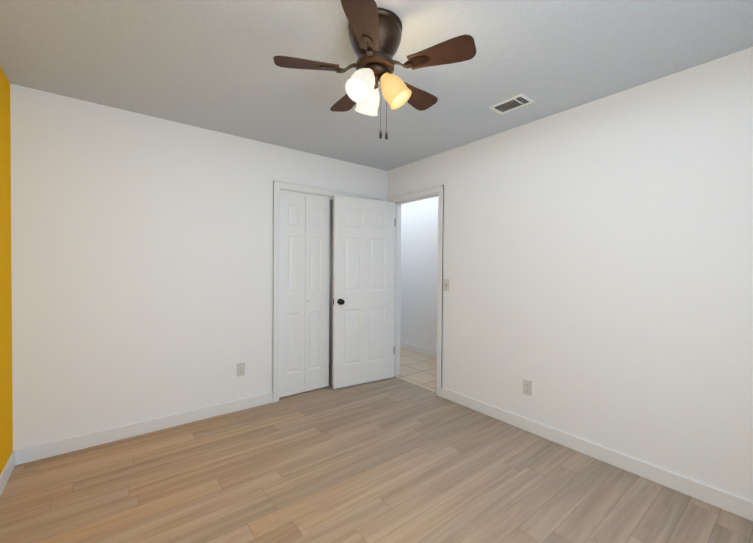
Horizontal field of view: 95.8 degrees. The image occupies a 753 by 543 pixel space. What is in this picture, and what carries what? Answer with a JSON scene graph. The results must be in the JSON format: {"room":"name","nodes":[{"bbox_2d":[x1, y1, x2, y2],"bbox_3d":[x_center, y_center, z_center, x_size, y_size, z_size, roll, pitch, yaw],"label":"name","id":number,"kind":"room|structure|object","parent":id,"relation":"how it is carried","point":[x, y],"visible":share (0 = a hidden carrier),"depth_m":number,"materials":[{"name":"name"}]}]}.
{"room":"empty bedroom","nodes":[
{"label":"empty bedroom","id":0,"kind":"room"},
{"bbox_2d":[0,66,12,473],"bbox_3d":[-1.242,0.055,0.678,0.120,2.440,3.940,0,1,-38],"label":"wall","id":1,"kind":"structure","parent":0,"point":[6,429],"depth_m":2.05,"materials":[{"name":"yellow paint"}]},
{"bbox_2d":[0,449,19,495],"bbox_3d":[-1.197,1.226,0.735,0.016,0.097,3.700,0,1,-38],"label":"baseboard","id":2,"kind":"structure","parent":1,"relation":"attached to","point":[14,459],"depth_m":2.06,"materials":[{"name":"white paint"}]},
{"bbox_2d":[10,84,386,449],"bbox_3d":[-1.094,0.023,3.214,3.230,2.440,0.120,0,1,-38],"label":"wall","id":3,"kind":"structure","parent":0,"point":[142,263],"depth_m":2.57,"materials":[{"name":"white paint"}]},
{"bbox_2d":[13,392,272,463],"bbox_3d":[-1.648,1.197,2.718,1.680,0.097,0.016,0,1,-38],"label":"baseboard","id":4,"kind":"structure","parent":3,"relation":"attached to","point":[37,452],"depth_m":2.57,"materials":[{"name":"white paint"}]},
{"bbox_2d":[237,362,244,376],"bbox_3d":[-1.216,0.879,3.054,0.070,0.115,0.007,0,1,-38],"label":"outlet","id":5,"kind":"object","parent":3,"relation":"attached to","point":[240,369],"visible":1,"depth_m":3.05,"materials":[{"name":"white plastic"}]},
{"bbox_2d":[279,192,329,397],"bbox_3d":[-0.727,0.228,3.470,0.562,2.005,0.057,0,1,-38],"label":"bifold closet door","id":6,"kind":"structure","parent":3,"relation":"in","point":[304,299],"depth_m":3.46,"materials":[{"name":"white paint"}]},
{"bbox_2d":[280,190,332,199],"bbox_3d":[-0.492,-0.783,3.652,1.170,0.022,0.036,0,1,-38],"label":"track rail","id":7,"kind":"object","parent":3,"relation":"attached to","point":[305,194],"visible":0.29,"depth_m":3.46,"materials":[{"name":"white metal"}]},
{"bbox_2d":[273,180,381,402],"bbox_3d":[-0.506,0.213,3.675,1.210,2.055,0.121,0,1,-38],"label":"door frame","id":8,"kind":"structure","parent":3,"relation":"attached to","point":[300,192],"depth_m":3.33,"materials":[{"name":"white paint"}]},
{"bbox_2d":[331,200,332,384],"bbox_3d":[-0.249,0.226,3.842,0.550,2.005,0.057,0,1,-38],"label":"bifold closet door","id":9,"kind":"structure","parent":3,"relation":"in","point":[332,295],"depth_m":3.69,"materials":[{"name":"white paint"}]},
{"bbox_2d":[329,364,331,383],"bbox_3d":[-0.757,1.265,3.988,1.754,0.060,0.650,0,1,-38],"label":"floor","id":10,"kind":"structure","parent":0,"point":[330,371],"depth_m":4.16,"materials":[{"name":"laminate"}]},
{"bbox_2d":[329,200,331,363],"bbox_3d":[-0.785,0.015,4.019,1.994,2.440,0.770,0,1,-38],"label":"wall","id":11,"kind":"structure","parent":0,"point":[330,301],"depth_m":4.50,"materials":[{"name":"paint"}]},
{"bbox_2d":[0,376,752,542],"bbox_3d":[-0.010,1.301,1.661,3.265,0.060,3.940,0,1,-38],"label":"floor","id":12,"kind":"structure","parent":0,"point":[393,459],"depth_m":2.00,"materials":[{"name":"brown wood"}]},
{"bbox_2d":[0,0,752,170],"bbox_3d":[0.041,-1.219,1.654,3.350,0.100,3.940,0,1,-38],"label":"ceiling","id":13,"kind":"structure","parent":0,"point":[208,64],"depth_m":1.87,"materials":[{"name":"paint"}]},
{"bbox_2d":[273,0,475,139],"bbox_3d":[-0.003,-0.900,1.659,0.898,0.538,0.901,0,1,-38],"label":"ceiling fan","id":14,"kind":"object","parent":13,"relation":"attached to","point":[375,33],"visible":1,"depth_m":1.56,"materials":[{"name":"brown metal"}]},
{"bbox_2d":[489,93,534,114],"bbox_3d":[0.944,-1.168,2.383,0.165,0.008,0.250,0,1,-38],"label":"ceiling vent","id":15,"kind":"object","parent":13,"relation":"in","point":[513,103],"visible":1,"depth_m":2.38,"materials":[{"name":"white metal"}]},
{"bbox_2d":[395,348,436,392],"bbox_3d":[0.777,1.273,4.239,1.145,0.060,5.200,0,1,-38],"label":"floor","id":16,"kind":"structure","parent":0,"point":[419,369],"depth_m":4.31,"materials":[{"name":"beige tile"}]},
{"bbox_2d":[400,196,437,350],"bbox_3d":[1.190,0.021,4.537,0.120,2.440,5.440,0,1,-38],"label":"wall","id":17,"kind":"structure","parent":0,"point":[419,262],"depth_m":5.07,"materials":[{"name":"white paint"}]},
{"bbox_2d":[400,342,436,357],"bbox_3d":[1.130,1.193,4.512,0.013,0.097,5.200,0,1,-38],"label":"baseboard","id":18,"kind":"structure","parent":17,"relation":"attached to","point":[421,350],"depth_m":5.12,"materials":[{"name":"white paint"}]},
{"bbox_2d":[387,47,752,501],"bbox_3d":[1.343,0.048,2.616,0.120,2.440,3.820,0,1,-38],"label":"wall","id":19,"kind":"structure","parent":0,"point":[598,263],"depth_m":2.21,"materials":[{"name":"white paint"}]},
{"bbox_2d":[388,185,443,396],"bbox_3d":[0.450,0.191,3.758,0.158,2.111,0.837,0,1,-38],"label":"door frame","id":20,"kind":"structure","parent":19,"relation":"attached to","point":[436,189],"depth_m":3.70,"materials":[{"name":"white paint"}]},
{"bbox_2d":[332,195,394,388],"bbox_3d":[-0.123,0.217,3.772,0.766,2.030,0.169,0,1,-31],"label":"bedroom door","id":21,"kind":"structure","parent":20,"relation":"attached to","point":[363,288],"depth_m":3.74,"materials":[{"name":"white paint"}]},
{"bbox_2d":[443,279,448,290],"bbox_3d":[0.683,0.134,3.352,0.016,0.115,0.070,0,1,-38],"label":"switch plate","id":22,"kind":"object","parent":19,"relation":"attached to","point":[445,284],"visible":1,"depth_m":3.35,"materials":[{"name":"white plastic"}]},
{"bbox_2d":[523,379,531,395],"bbox_3d":[1.198,0.921,2.703,0.007,0.115,0.070,0,1,-38],"label":"outlet","id":23,"kind":"object","parent":19,"relation":"attached to","point":[527,387],"visible":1,"depth_m":2.70,"materials":[{"name":"white plastic"}]},
{"bbox_2d":[441,387,752,520],"bbox_3d":[1.506,1.225,2.301,0.016,0.097,2.789,0,1,-38],"label":"baseboard","id":24,"kind":"structure","parent":19,"relation":"attached to","point":[731,503],"depth_m":2.20,"materials":[{"name":"white paint"}]}
]}

